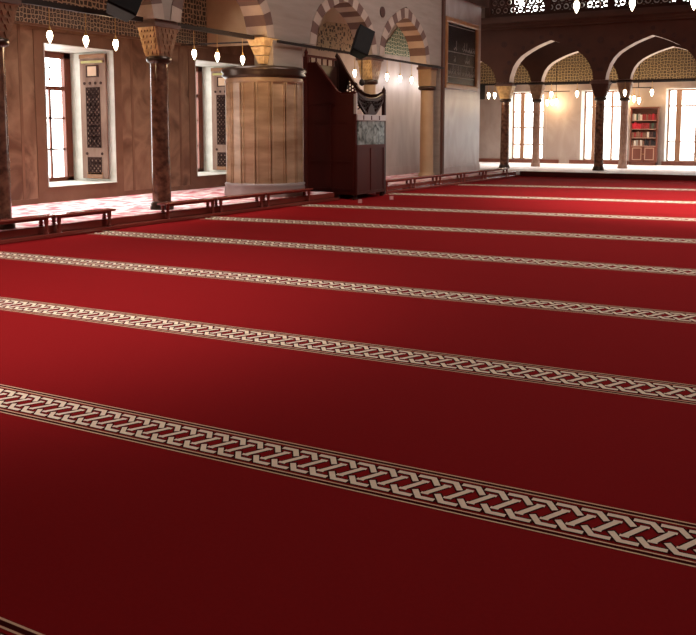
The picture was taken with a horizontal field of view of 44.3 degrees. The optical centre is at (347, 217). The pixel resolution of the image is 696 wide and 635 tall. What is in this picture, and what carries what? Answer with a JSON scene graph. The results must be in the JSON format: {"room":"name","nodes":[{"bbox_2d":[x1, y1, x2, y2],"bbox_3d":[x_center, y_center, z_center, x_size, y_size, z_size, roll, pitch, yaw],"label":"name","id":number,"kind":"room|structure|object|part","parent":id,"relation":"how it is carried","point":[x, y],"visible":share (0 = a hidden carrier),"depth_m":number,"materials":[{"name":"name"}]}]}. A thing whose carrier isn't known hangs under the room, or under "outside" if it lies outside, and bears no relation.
{"room":"mosque","nodes":[
{"label":"mosque","id":0,"kind":"room"},
{"bbox_2d":[4,0,254,205],"bbox_3d":[-6.128,-3.635,15.814,1.445,7.010,32.200,3,7,29],"label":"wall","id":1,"kind":"structure","parent":0,"point":[24,55],"depth_m":17.20,"materials":[{"name":"wood"}]},
{"bbox_2d":[43,42,116,186],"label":"window","id":2,"kind":"structure","parent":1,"relation":"in","point":[87,74],"depth_m":17.34,"materials":[{"name":"brown wood"}]},
{"bbox_3d":[-6.185,-2.021,16.989,0.110,2.622,1.716,3,7,29],"label":"frame","id":3,"kind":"part","parent":2,"relation":"part of","materials":[{"name":"brown wood"}]},
{"bbox_3d":[-5.647,-0.682,16.827,1.300,0.008,1.740,3,7,29],"label":"sill","id":4,"kind":"part","parent":2,"relation":"part of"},
{"bbox_3d":[-5.165,-2.961,17.227,0.240,0.190,0.018,3,7,29],"label":"inset panel","id":5,"kind":"part","parent":2,"relation":"part of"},
{"bbox_3d":[-5.164,-2.056,17.323,0.710,2.500,0.012,3,7,29],"label":"shutter rail","id":6,"kind":"part","parent":2,"relation":"part of","materials":[{"name":"wood"}]},
{"bbox_3d":[-5.164,-2.037,17.325,0.380,1.220,0.012,3,7,29],"label":"carved panel","id":7,"kind":"part","parent":2,"relation":"part of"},
{"bbox_2d":[79,54,109,178],"bbox_3d":[-5.150,-2.054,17.348,0.710,2.510,0.045,3,7,29],"label":"shutter","id":8,"kind":"object","parent":2,"relation":"attached to","point":[94,68],"depth_m":17.30,"materials":[{"name":"brown wood"}]},
{"bbox_3d":[-5.164,-1.067,17.425,0.380,0.350,0.012,3,7,29],"label":"carved panel","id":9,"kind":"part","parent":2,"relation":"part of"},
{"bbox_3d":[-5.613,-3.647,15.295,0.045,0.400,9.800,3,7,29],"label":"moulding","id":10,"kind":"part","parent":1,"relation":"part of","materials":[{"name":"wood"}]},
{"bbox_3d":[-5.624,-4.456,15.218,0.020,1.255,9.800,3,7,29],"label":"tile panel","id":11,"kind":"part","parent":1,"relation":"part of","materials":[{"name":"tile"}]},
{"bbox_2d":[195,59,240,175],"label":"window","id":12,"kind":"structure","parent":1,"relation":"in","point":[209,81],"depth_m":21.23,"materials":[{"name":"paint"}]},
{"bbox_3d":[-4.101,-2.405,20.720,0.110,2.622,1.716,3,7,29],"label":"frame","id":13,"kind":"part","parent":12,"relation":"part of","materials":[{"name":"brown wood"}]},
{"bbox_3d":[-3.564,-1.067,20.557,1.300,0.008,1.740,3,7,29],"label":"sill","id":14,"kind":"part","parent":12,"relation":"part of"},
{"bbox_2d":[211,71,225,169],"bbox_3d":[-3.066,-2.438,21.078,0.710,2.510,0.045,3,7,29],"label":"shutter","id":15,"kind":"object","parent":12,"relation":"attached to","point":[218,112],"depth_m":21.13,"materials":[{"name":"brown wood"}]},
{"bbox_3d":[-3.080,-2.441,21.053,0.710,2.500,0.012,3,7,29],"label":"shutter rail","id":16,"kind":"part","parent":12,"relation":"part of","materials":[{"name":"wood"}]},
{"bbox_3d":[-3.080,-2.421,21.055,0.380,1.220,0.012,3,7,29],"label":"carved panel","id":17,"kind":"part","parent":12,"relation":"part of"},
{"bbox_3d":[-3.082,-3.346,20.957,0.240,0.190,0.018,3,7,29],"label":"inset panel","id":18,"kind":"part","parent":12,"relation":"part of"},
{"bbox_3d":[-3.080,-1.451,21.155,0.380,0.350,0.012,3,7,29],"label":"carved panel","id":19,"kind":"part","parent":12,"relation":"part of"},
{"bbox_2d":[206,0,248,46],"bbox_3d":[-2.095,-5.684,18.968,2.445,3.580,0.330,3,7,29],"label":"wall","id":20,"kind":"structure","parent":0,"point":[226,15],"depth_m":19.30,"materials":[{"name":"stone"}]},
{"bbox_2d":[162,0,441,174],"bbox_3d":[-4.238,-5.845,11.994,0.470,11.830,27.790,3,7,29],"label":"wall","id":21,"kind":"structure","parent":0,"point":[292,20],"depth_m":18.01,"materials":[{"name":"stone"}]},
{"bbox_2d":[136,0,164,19],"bbox_3d":[-3.972,-3.780,12.708,0.474,1.316,3.112,3,7,29],"label":"arch","id":22,"kind":"object","parent":21,"relation":"attached to","point":[149,9],"visible":0.74,"depth_m":13.84,"materials":[{"name":"stone"}]},
{"bbox_2d":[21,0,142,21],"bbox_3d":[-3.972,-3.111,12.777,0.070,0.077,2.540,3,7,29],"label":"rod","id":23,"kind":"object","parent":22,"relation":"attached to","point":[41,3],"visible":0.82,"depth_m":12.55,"materials":[{"name":"metal"}]},
{"bbox_2d":[47,7,52,42],"bbox_3d":[-4.283,-2.763,12.251,0.086,0.504,0.086,3,7,29],"label":"hanging bulb","id":24,"kind":"object","parent":23,"relation":"hanging from","point":[49,33],"visible":1,"depth_m":12.24,"materials":[{"name":"white glass"}]},
{"bbox_3d":[-4.283,-2.600,12.268,0.086,0.176,0.086,3,7,29],"label":"glass bulb","id":25,"kind":"part","parent":24,"relation":"part of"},
{"bbox_2d":[83,14,88,46],"bbox_3d":[-3.948,-2.820,12.851,0.086,0.504,0.086,3,7,29],"label":"hanging bulb","id":26,"kind":"object","parent":23,"relation":"hanging from","point":[85,38],"visible":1,"depth_m":12.84,"materials":[{"name":"white glass"}]},
{"bbox_3d":[-3.948,-2.657,12.868,0.086,0.176,0.086,3,7,29],"label":"glass bulb","id":27,"kind":"part","parent":26,"relation":"part of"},
{"bbox_2d":[113,25,117,50],"bbox_3d":[-3.647,-2.876,13.390,0.086,0.504,0.086,3,7,29],"label":"hanging bulb","id":28,"kind":"object","parent":23,"relation":"hanging from","point":[115,42],"visible":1,"depth_m":13.38,"materials":[{"name":"white glass"}]},
{"bbox_3d":[-3.647,-2.713,13.407,0.086,0.176,0.086,3,7,29],"label":"glass bulb","id":29,"kind":"part","parent":28,"relation":"part of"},
{"bbox_2d":[106,0,141,21],"bbox_3d":[-3.308,-3.387,12.848,0.693,0.883,0.725,-2,6,-21],"label":"loudspeaker","id":30,"kind":"object","parent":23,"relation":"attached to","point":[124,10],"visible":1,"depth_m":12.57,"materials":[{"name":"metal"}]},
{"bbox_2d":[109,0,140,13],"bbox_3d":[-3.212,-3.396,12.601,0.414,0.681,0.012,24,-19,-22],"label":"grille","id":31,"kind":"object","parent":30,"relation":"attached to","point":[127,6],"depth_m":12.53,"materials":[{"name":"metal"}]},
{"bbox_2d":[181,41,247,45],"bbox_3d":[-2.745,-3.669,17.946,2.519,0.130,0.030,5,8,43],"label":"rod","id":32,"kind":"object","parent":21,"relation":"attached to","point":[243,41],"visible":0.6,"depth_m":17.96,"materials":[{"name":"metal"}]},
{"bbox_2d":[170,0,274,37],"bbox_3d":[-2.398,-4.071,15.526,0.474,1.316,3.072,3,7,29],"label":"arch","id":33,"kind":"object","parent":21,"relation":"attached to","point":[256,13],"visible":0.76,"depth_m":16.53,"materials":[{"name":"stone"}]},
{"bbox_2d":[306,0,376,54],"bbox_3d":[-0.252,-4.467,19.369,0.474,1.316,3.112,3,7,29],"label":"arch","id":34,"kind":"object","parent":21,"relation":"attached to","point":[353,13],"visible":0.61,"depth_m":19.69,"materials":[{"name":"stone"}]},
{"bbox_2d":[379,8,429,63],"bbox_3d":[1.302,-4.753,22.152,0.474,1.316,3.052,3,7,29],"label":"arch","id":35,"kind":"object","parent":21,"relation":"attached to","point":[414,34],"visible":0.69,"depth_m":22.72,"materials":[{"name":"stone"}]},
{"bbox_2d":[0,162,695,230],"bbox_3d":[5.420,-0.068,14.561,22.600,0.170,40.600,3,7,29],"label":"floor","id":36,"kind":"structure","parent":0,"point":[139,204],"depth_m":17.04,"materials":[{"name":"carpet"}]},
{"bbox_2d":[0,0,21,229],"bbox_3d":[-4.759,-1.417,11.528,0.440,3.136,0.640,3,7,29],"label":"column","id":37,"kind":"structure","parent":36,"relation":"on","point":[8,8],"depth_m":11.49,"materials":[{"name":"brown stone"}]},
{"bbox_2d":[135,19,180,209],"bbox_3d":[-3.166,-1.711,14.380,0.440,3.136,0.640,3,7,29],"label":"column","id":38,"kind":"structure","parent":36,"relation":"on","point":[158,37],"depth_m":14.25,"materials":[{"name":"brown stone"}]},
{"bbox_2d":[178,23,254,39],"bbox_3d":[-2.425,-3.397,15.547,0.070,0.077,2.390,3,7,29],"label":"rod","id":39,"kind":"object","parent":38,"relation":"attached to","point":[183,26],"visible":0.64,"depth_m":15.53,"materials":[{"name":"metal"}]},
{"bbox_2d":[192,46,196,59],"bbox_3d":[-2.714,-3.048,15.060,0.086,0.504,0.086,3,7,29],"label":"hanging bulb","id":40,"kind":"object","parent":39,"relation":"hanging from","point":[194,53],"visible":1,"depth_m":15.05,"materials":[{"name":"white glass"}]},
{"bbox_2d":[215,46,219,61],"bbox_3d":[-2.394,-3.107,15.634,0.086,0.504,0.086,3,7,29],"label":"hanging bulb","id":41,"kind":"object","parent":39,"relation":"hanging from","point":[217,56],"visible":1,"depth_m":15.62,"materials":[{"name":"white glass"}]},
{"bbox_3d":[-2.394,-2.944,15.651,0.086,0.176,0.086,3,7,29],"label":"glass bulb","id":42,"kind":"part","parent":41,"relation":"part of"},
{"bbox_2d":[240,38,244,64],"bbox_3d":[-2.015,-3.177,16.312,0.086,0.504,0.086,3,7,29],"label":"hanging bulb","id":43,"kind":"object","parent":39,"relation":"hanging from","point":[242,58],"visible":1,"depth_m":16.30,"materials":[{"name":"white glass"}]},
{"bbox_3d":[-2.015,-3.014,16.329,0.086,0.176,0.086,3,7,29],"label":"glass bulb","id":44,"kind":"part","parent":43,"relation":"part of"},
{"bbox_2d":[0,171,519,244],"bbox_3d":[-2.796,-0.041,14.265,0.160,0.154,32.130,4,7,31],"label":"low railing","id":45,"kind":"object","parent":36,"relation":"on","point":[36,233],"depth_m":14.36,"materials":[{"name":"brown wood"}]},
{"bbox_2d":[0,214,53,233],"bbox_3d":[-4.497,0.134,11.519,0.191,0.262,1.152,4,7,31],"label":"bench","id":46,"kind":"object","parent":45,"relation":"on","point":[40,218],"visible":1,"depth_m":11.69,"materials":[{"name":"brown wood"}]},
{"bbox_3d":[-4.204,0.113,11.903,0.072,0.226,0.072,4,7,31],"label":"leg","id":47,"kind":"part","parent":46,"relation":"part of","materials":[{"name":"brown wood"}]},
{"bbox_2d":[47,208,115,232],"bbox_3d":[-3.889,0.031,12.514,0.191,0.262,1.132,4,7,31],"label":"bench","id":48,"kind":"object","parent":45,"relation":"on","point":[103,211],"visible":0.94,"depth_m":12.41,"materials":[{"name":"brown wood"}]},
{"bbox_3d":[-4.184,0.034,12.142,0.072,0.118,0.072,4,7,31],"label":"leg","id":49,"kind":"part","parent":48,"relation":"part of","materials":[{"name":"brown wood"}]},
{"bbox_3d":[-4.090,0.093,12.090,0.072,0.226,0.072,4,7,31],"label":"leg","id":50,"kind":"part","parent":48,"relation":"part of","materials":[{"name":"brown wood"}]},
{"bbox_3d":[-3.601,0.011,12.889,0.072,0.226,0.072,4,7,31],"label":"leg","id":51,"kind":"part","parent":48,"relation":"part of","materials":[{"name":"brown wood"}]},
{"bbox_2d":[157,198,217,218],"bbox_3d":[-2.698,-0.169,14.462,0.191,0.262,1.312,4,7,31],"label":"bench","id":52,"kind":"object","parent":45,"relation":"on","point":[201,200],"visible":1,"depth_m":14.30,"materials":[{"name":"brown wood"}]},
{"bbox_3d":[-2.946,-0.100,13.962,0.072,0.226,0.072,4,7,31],"label":"leg","id":53,"kind":"part","parent":52,"relation":"part of","materials":[{"name":"brown wood"}]},
{"bbox_3d":[-2.364,-0.198,14.914,0.072,0.226,0.072,4,7,31],"label":"leg","id":54,"kind":"part","parent":52,"relation":"part of","materials":[{"name":"brown wood"}]},
{"bbox_2d":[211,193,265,211],"bbox_3d":[-1.986,-0.289,15.628,0.191,0.262,1.372,4,7,31],"label":"bench","id":55,"kind":"object","parent":45,"relation":"on","point":[221,199],"visible":0.97,"depth_m":15.51,"materials":[{"name":"brown wood"}]},
{"bbox_3d":[-2.250,-0.217,15.102,0.072,0.226,0.072,4,7,31],"label":"leg","id":56,"kind":"part","parent":55,"relation":"part of","materials":[{"name":"brown wood"}]},
{"bbox_3d":[-1.637,-0.321,16.105,0.072,0.226,0.072,4,7,31],"label":"leg","id":57,"kind":"part","parent":55,"relation":"part of","materials":[{"name":"brown wood"}]},
{"bbox_2d":[259,188,312,205],"bbox_3d":[-1.204,-0.421,16.908,0.191,0.262,1.582,4,7,31],"label":"bench","id":58,"kind":"object","parent":45,"relation":"on","point":[304,190],"visible":0.87,"depth_m":16.79,"materials":[{"name":"brown wood"}]},
{"bbox_3d":[-1.522,-0.340,16.293,0.072,0.226,0.072,4,7,31],"label":"leg","id":59,"kind":"part","parent":58,"relation":"part of","materials":[{"name":"brown wood"}]},
{"bbox_3d":[-0.800,-0.462,17.474,0.072,0.226,0.072,4,7,31],"label":"leg","id":60,"kind":"part","parent":58,"relation":"part of","materials":[{"name":"brown wood"}]},
{"bbox_2d":[386,177,413,190],"bbox_3d":[1.197,-0.826,20.838,0.191,0.262,1.442,4,7,31],"label":"bench","id":61,"kind":"object","parent":45,"relation":"on","point":[406,179],"visible":0.73,"depth_m":20.94,"materials":[{"name":"brown wood"}]},
{"bbox_2d":[409,175,439,187],"bbox_3d":[1.969,-0.957,22.101,0.191,0.262,1.472,4,7,31],"label":"bench","id":62,"kind":"object","parent":45,"relation":"on","point":[425,176],"visible":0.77,"depth_m":22.04,"materials":[{"name":"brown wood"}]},
{"bbox_2d":[435,172,463,183],"bbox_3d":[2.775,-1.092,23.420,0.191,0.262,1.572,4,7,31],"label":"bench","id":63,"kind":"object","parent":45,"relation":"on","point":[455,173],"visible":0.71,"depth_m":23.35,"materials":[{"name":"brown wood"}]},
{"bbox_2d":[463,170,485,180],"bbox_3d":[3.606,-1.233,24.781,0.191,0.262,1.572,4,7,31],"label":"bench","id":64,"kind":"object","parent":45,"relation":"on","point":[474,171],"visible":0.84,"depth_m":24.74,"materials":[{"name":"brown wood"}]},
{"bbox_2d":[481,167,508,178],"bbox_3d":[4.529,-1.388,26.291,0.191,0.262,1.922,4,7,31],"label":"bench","id":65,"kind":"object","parent":45,"relation":"on","point":[503,168],"visible":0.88,"depth_m":26.19,"materials":[{"name":"brown wood"}]},
{"bbox_2d":[221,66,306,197],"bbox_3d":[-1.731,-1.787,17.734,1.760,2.600,1.760,3,7,29],"label":"pier","id":66,"kind":"object","parent":36,"relation":"on","point":[264,104],"visible":0.94,"depth_m":17.07,"materials":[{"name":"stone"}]},
{"bbox_2d":[356,55,383,114],"bbox_3d":[0.530,-2.393,20.998,0.440,3.136,0.640,3,7,29],"label":"column","id":67,"kind":"structure","parent":36,"relation":"on","point":[371,67],"depth_m":20.72,"materials":[{"name":"stone"}]},
{"bbox_2d":[417,65,437,175],"bbox_3d":[2.223,-2.712,24.090,0.519,3.136,0.519,3,7,29],"label":"column","id":68,"kind":"structure","parent":36,"relation":"on","point":[426,76],"depth_m":23.94,"materials":[{"name":"stone"}]},
{"bbox_2d":[495,82,516,167],"bbox_3d":[5.487,-3.219,29.840,0.620,2.966,0.500,3,7,29],"label":"column","id":69,"kind":"structure","parent":36,"relation":"on","point":[505,91],"depth_m":29.70,"materials":[{"name":"brown stone"}]},
{"bbox_2d":[514,81,590,84],"bbox_3d":[6.907,-4.572,28.907,2.620,0.060,0.060,3,7,29],"label":"rod","id":70,"kind":"object","parent":69,"relation":"attached to","point":[570,81],"visible":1,"depth_m":28.87,"materials":[{"name":"metal"}]},
{"bbox_3d":[4.160,-4.729,30.425,2.405,0.060,0.060,3,7,29],"label":"rod","id":71,"kind":"object","parent":69,"relation":"attached to","visible":0},
{"bbox_2d":[480,85,484,99],"bbox_3d":[4.661,-4.420,30.019,0.315,0.500,0.332,1,6,9],"label":"loudspeaker","id":72,"kind":"object","parent":71,"relation":"hanging from","point":[482,87],"visible":0.7,"depth_m":29.85,"materials":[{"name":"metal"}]},
{"bbox_2d":[528,82,545,166],"bbox_3d":[6.935,-3.442,31.423,0.540,3.086,0.460,3,7,29],"label":"column","id":73,"kind":"structure","parent":36,"relation":"on","point":[537,90],"depth_m":31.31,"materials":[{"name":"brown stone"}]},
{"bbox_2d":[544,82,615,84],"bbox_3d":[8.299,-4.814,30.520,2.576,0.060,0.060,3,7,29],"label":"rod","id":74,"kind":"object","parent":73,"relation":"attached to","point":[612,82],"visible":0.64,"depth_m":30.70,"materials":[{"name":"metal"}]},
{"bbox_2d":[590,80,611,170],"bbox_3d":[8.328,-3.057,28.270,0.620,2.966,0.500,3,7,29],"label":"column","id":75,"kind":"structure","parent":36,"relation":"on","point":[600,88],"depth_m":28.14,"materials":[{"name":"brown stone"}]},
{"bbox_2d":[616,79,633,167],"bbox_3d":[9.662,-3.287,29.916,0.540,3.086,0.460,3,7,29],"label":"column","id":76,"kind":"structure","parent":36,"relation":"on","point":[623,134],"depth_m":29.81,"materials":[{"name":"brown stone"}]},
{"bbox_2d":[633,80,694,82],"bbox_3d":[11.026,-4.658,29.013,2.576,0.060,0.060,3,7,29],"label":"rod","id":77,"kind":"object","parent":76,"relation":"attached to","point":[680,80],"visible":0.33,"depth_m":29.10,"materials":[{"name":"metal"}]},
{"bbox_2d":[629,106,660,165],"bbox_3d":[11.321,-3.132,32.642,1.060,2.220,0.345,3,7,29],"label":"bookcase","id":78,"kind":"object","parent":36,"relation":"on","point":[638,155],"visible":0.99,"depth_m":32.61,"materials":[{"name":"brown wood"}]},
{"bbox_3d":[11.058,-2.446,32.708,0.445,0.580,0.020,3,7,29],"label":"door","id":79,"kind":"part","parent":78,"relation":"part of","materials":[{"name":"brown wood"}]},
{"bbox_3d":[11.321,-4.202,32.532,1.060,0.070,0.345,3,7,29],"label":"crown","id":80,"kind":"part","parent":78,"relation":"part of","materials":[{"name":"brown wood"}]},
{"bbox_3d":[11.455,-2.423,32.488,0.445,0.580,0.020,3,7,29],"label":"door","id":81,"kind":"part","parent":78,"relation":"part of","materials":[{"name":"brown wood"}]},
{"bbox_3d":[11.448,-2.436,32.473,0.345,0.470,0.010,3,7,29],"label":"door moulding","id":82,"kind":"part","parent":78,"relation":"part of","materials":[{"name":"brown wood"}]},
{"bbox_3d":[11.169,-2.895,26.700,0.620,2.966,0.500,3,7,29],"label":"column","id":83,"kind":"structure","parent":36,"relation":"on","visible":0},
{"bbox_2d":[610,78,695,81],"bbox_3d":[9.748,-4.410,27.337,2.620,0.060,0.060,3,7,29],"label":"rod","id":84,"kind":"object","parent":83,"relation":"attached to","point":[679,79],"visible":1,"depth_m":27.29,"materials":[{"name":"metal"}]},
{"bbox_2d":[302,7,420,180],"bbox_3d":[0.640,-4.601,25.160,1.310,7.005,8.800,3,7,29],"label":"wall","id":85,"kind":"structure","parent":0,"point":[403,98],"depth_m":25.27,"materials":[{"name":"paint"}]},
{"bbox_3d":[-0.275,-4.678,22.183,0.020,0.800,2.150,3,7,29],"label":"tile panel","id":86,"kind":"part","parent":85,"relation":"part of","materials":[{"name":"tile"}]},
{"bbox_3d":[1.547,-5.263,25.418,0.020,0.900,2.150,3,7,29],"label":"tile panel","id":87,"kind":"part","parent":85,"relation":"part of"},
{"bbox_2d":[440,0,480,173],"bbox_3d":[3.334,-4.055,25.890,0.560,5.440,3.710,3,7,29],"label":"wall pier","id":88,"kind":"object","parent":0,"point":[459,109],"visible":0.47,"depth_m":26.01,"materials":[{"name":"paint"}]},
{"bbox_2d":[277,40,443,68],"bbox_3d":[0.644,-3.850,20.433,0.046,0.051,8.350,3,7,29],"label":"rod","id":89,"kind":"object","parent":88,"relation":"attached to","point":[278,41],"visible":1,"depth_m":19.09,"materials":[{"name":"metal"}]},
{"bbox_2d":[349,24,374,58],"bbox_3d":[0.287,-3.969,19.290,0.604,0.779,0.663,-2,6,-19],"label":"loudspeaker","id":90,"kind":"object","parent":89,"relation":"attached to","point":[364,36],"visible":1,"depth_m":19.07,"materials":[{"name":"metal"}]},
{"bbox_2d":[354,25,374,54],"bbox_3d":[0.365,-3.980,19.069,0.360,0.607,0.012,23,-20,-20],"label":"grille","id":91,"kind":"object","parent":90,"relation":"attached to","point":[364,37],"depth_m":19.05,"materials":[{"name":"metal"}]},
{"bbox_2d":[359,59,364,85],"bbox_3d":[0.324,-3.412,19.846,0.140,0.680,0.136,3,7,29],"label":"fitting","id":92,"kind":"object","parent":89,"relation":"hanging from","point":[361,82],"visible":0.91,"depth_m":19.83,"materials":[{"name":"metal"}]},
{"bbox_2d":[445,16,478,90],"bbox_3d":[3.452,-4.928,25.878,0.090,2.060,2.640,3,7,29],"label":"calligraphy","id":93,"kind":"object","parent":88,"relation":"attached to","point":[461,37],"visible":0.92,"depth_m":25.86,"materials":[{"name":"black wood"}]},
{"bbox_2d":[465,0,488,7],"bbox_3d":[3.141,-9.899,25.724,1.000,6.579,3.940,3,7,29],"label":"wall","id":94,"kind":"structure","parent":0,"point":[483,3],"depth_m":27.02,"materials":[{"name":"wood"}]},
{"bbox_2d":[480,36,687,81],"bbox_3d":[13.046,-5.603,27.787,22.600,1.950,0.400,3,7,29],"label":"arch","id":95,"kind":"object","parent":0,"point":[537,63],"depth_m":29.68,"materials":[{"name":"paint"}]},
{"bbox_2d":[481,4,691,20],"bbox_3d":[13.594,-6.758,28.661,22.600,0.150,6.940,3,7,29],"label":"floor","id":96,"kind":"structure","parent":0,"point":[688,5],"depth_m":27.89,"materials":[{"name":"wood"}]},
{"bbox_2d":[485,0,690,17],"bbox_3d":[13.308,-7.194,24.889,19.500,1.490,0.180,3,7,29],"label":"balustrade","id":97,"kind":"object","parent":96,"relation":"on","point":[489,13],"visible":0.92,"depth_m":28.41,"materials":[{"name":"metal"}]},
{"bbox_2d":[479,0,695,164],"bbox_3d":[14.862,-7.699,30.858,22.600,12.010,0.720,3,7,29],"label":"wall","id":98,"kind":"structure","parent":0,"point":[561,121],"depth_m":34.13,"materials":[{"name":"paint"}]},
{"bbox_2d":[479,158,558,162],"bbox_3d":[6.837,-2.383,35.463,3.850,0.150,0.060,3,7,29],"label":"baseboard","id":99,"kind":"structure","parent":98,"relation":"attached to","point":[480,159],"depth_m":35.28,"materials":[{"name":"brown wood"}]},
{"bbox_2d":[509,92,543,158],"bbox_3d":[7.443,-3.809,35.357,1.470,2.790,0.660,3,7,29],"label":"window","id":100,"kind":"structure","parent":98,"relation":"in","point":[512,111],"depth_m":35.73,"materials":[{"name":"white wood"}]},
{"bbox_2d":[569,160,628,164],"bbox_3d":[9.901,-2.208,33.769,2.300,0.150,0.060,3,7,29],"label":"baseboard","id":101,"kind":"structure","parent":98,"relation":"attached to","point":[570,161],"depth_m":33.91,"materials":[{"name":"brown wood"}]},
{"bbox_2d":[579,90,619,160],"bbox_3d":[10.105,-3.658,33.886,1.600,2.790,0.660,3,7,29],"label":"window","id":102,"kind":"structure","parent":98,"relation":"in","point":[584,106],"depth_m":34.24,"materials":[{"name":"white wood"}]},
{"bbox_2d":[661,161,695,165],"bbox_3d":[18.266,-1.732,29.146,14.400,0.150,0.060,3,7,29],"label":"baseboard","id":103,"kind":"structure","parent":98,"relation":"attached to","point":[673,163],"depth_m":32.30,"materials":[{"name":"brown wood"}]},
{"bbox_2d":[663,88,695,161],"bbox_3d":[12.884,-3.499,32.349,1.580,2.790,0.660,3,7,29],"label":"window","id":104,"kind":"structure","parent":98,"relation":"in","point":[678,105],"depth_m":32.73,"materials":[{"name":"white wood"}]},
{"bbox_2d":[481,18,695,82],"bbox_3d":[12.022,-3.882,26.113,22.600,5.030,0.495,3,7,29],"label":"arches","id":105,"kind":"structure","parent":0,"point":[503,51],"depth_m":27.99,"materials":[{"name":"paint"}]},
{"bbox_2d":[481,7,695,30],"bbox_3d":[11.928,-6.257,25.699,22.600,0.300,0.600,3,7,29],"label":"trim","id":106,"kind":"structure","parent":105,"relation":"attached to","point":[687,12],"depth_m":27.67,"materials":[{"name":"wood"}]},
{"bbox_2d":[629,0,634,10],"bbox_3d":[3.791,-7.119,10.949,0.080,8.758,0.080,3,7,29],"label":"hanging bulb","id":107,"kind":"object","parent":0,"point":[632,2],"visible":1,"depth_m":11.37,"materials":[{"name":"white glass"}]},
{"bbox_2d":[691,0,695,9],"bbox_3d":[4.465,-7.041,10.581,0.080,8.758,0.080,3,7,29],"label":"hanging bulb","id":108,"kind":"object","parent":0,"point":[693,2],"visible":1,"depth_m":11.00,"materials":[{"name":"white glass"}]},
{"bbox_3d":[13.419,-6.552,28.366,22.600,0.180,5.260,3,7,29],"label":"ceiling","id":109,"kind":"structure","parent":0,"visible":0},
{"bbox_2d":[544,65,568,91],"bbox_3d":[7.645,-5.692,31.255,1.000,2.124,0.028,3,7,29],"label":"bar","id":110,"kind":"object","parent":109,"relation":"hanging from","point":[556,65],"visible":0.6,"depth_m":31.30,"materials":[{"name":"metal"}]},
{"bbox_2d":[633,64,651,87],"bbox_3d":[10.189,-5.582,29.845,0.980,2.054,0.028,3,7,29],"label":"bar","id":111,"kind":"object","parent":109,"relation":"hanging from","point":[639,64],"visible":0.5,"depth_m":29.88,"materials":[{"name":"metal"}]},
{"bbox_3d":[4.906,0.109,15.097,24.000,0.288,41.000,3,7,29],"label":"floor","id":112,"kind":"structure","parent":0,"visible":0},
{"bbox_2d":[0,176,695,634],"bbox_3d":[4.751,0.470,10.114,19.380,0.013,32.080,3,7,29],"label":"carpet","id":113,"kind":"object","parent":112,"relation":"on","point":[466,408],"visible":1,"depth_m":4.45,"materials":[{"name":"carpet"}]},
{"bbox_2d":[303,48,385,199],"bbox_3d":[-0.043,-2.141,19.193,1.346,3.320,1.460,3,7,29],"label":"pulpit","id":114,"kind":"object","parent":113,"relation":"on","point":[345,149],"visible":0.99,"depth_m":18.71,"materials":[{"name":"dark wood"},{"name":"red wood"},{"name":"grey marble"}]},
{"bbox_3d":[-0.918,-2.017,18.913,0.100,3.070,0.100,3,7,29],"label":"post","id":115,"kind":"part","parent":114,"relation":"part of","materials":[{"name":"red wood"}]},
{"bbox_3d":[-0.592,-3.560,19.354,0.050,0.190,1.420,3,7,29],"label":"rail","id":116,"kind":"part","parent":114,"relation":"part of","materials":[{"name":"red wood"}]},
{"bbox_3d":[-0.398,-1.560,18.628,1.170,1.880,0.012,3,7,29],"label":"moulding","id":117,"kind":"part","parent":114,"relation":"part of","materials":[{"name":"red wood"}]},
{"bbox_3d":[-0.383,-1.956,18.614,1.290,2.870,0.050,3,7,29],"label":"panel","id":118,"kind":"part","parent":114,"relation":"part of","materials":[{"name":"red wood"}]},
{"bbox_3d":[-0.273,-3.024,18.443,1.041,0.741,0.090,3,7,29],"label":"armrest","id":119,"kind":"part","parent":114,"relation":"part of","materials":[{"name":"red wood"}]},
{"bbox_3d":[-0.258,-2.148,20.094,0.100,3.090,0.100,3,7,29],"label":"post","id":120,"kind":"part","parent":114,"relation":"part of","materials":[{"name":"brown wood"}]},
{"bbox_3d":[-0.120,-3.365,19.898,0.370,0.890,0.040,3,7,29],"label":"panel","id":121,"kind":"part","parent":114,"relation":"part of","materials":[{"name":"brown wood"}]},
{"bbox_3d":[0.163,-2.447,18.259,0.060,0.440,0.070,3,7,29],"label":"post","id":122,"kind":"part","parent":114,"relation":"part of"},
{"bbox_3d":[0.287,-3.273,19.674,1.305,1.004,0.080,3,7,29],"label":"armrest","id":123,"kind":"part","parent":114,"relation":"part of","materials":[{"name":"brown wood"}]},
{"bbox_3d":[0.501,-1.892,18.921,0.045,0.520,1.290,3,7,29],"label":"glazed panel","id":124,"kind":"part","parent":114,"relation":"part of","materials":[{"name":"silver glass"}]},
{"bbox_3d":[0.520,-1.094,18.986,0.015,1.080,1.360,3,7,29],"label":"moulding","id":125,"kind":"part","parent":114,"relation":"part of","materials":[{"name":"red wood"}]},
{"bbox_3d":[0.492,-1.091,19.003,0.050,1.070,1.320,3,7,29],"label":"panel","id":126,"kind":"part","parent":114,"relation":"part of","materials":[{"name":"red wood"}]},
{"bbox_3d":[0.818,-1.679,19.542,0.080,2.270,0.080,3,7,29],"label":"post","id":127,"kind":"part","parent":114,"relation":"part of","materials":[{"name":"brown wood"}]},
{"bbox_3d":[15.429,-5.387,8.423,0.300,12.010,40.600,3,7,29],"label":"wall","id":128,"kind":"structure","parent":0,"visible":0},
{"bbox_2d":[520,171,695,180],"bbox_3d":[13.321,-1.010,23.617,17.632,0.164,0.043,3,7,29],"label":"trim","id":129,"kind":"structure","parent":128,"relation":"attached to","point":[522,173],"depth_m":26.46,"materials":[{"name":"red wood"}]},
{"bbox_3d":[5.216,-12.024,13.271,23.500,0.200,40.900,3,7,29],"label":"ceiling","id":130,"kind":"structure","parent":0,"visible":0},
{"bbox_2d":[574,0,579,12],"bbox_3d":[3.144,-7.176,11.305,0.080,8.758,0.080,3,7,29],"label":"hanging bulb","id":131,"kind":"object","parent":130,"relation":"hanging from","point":[576,3],"visible":1,"depth_m":11.72,"materials":[{"name":"white glass"}]}
]}

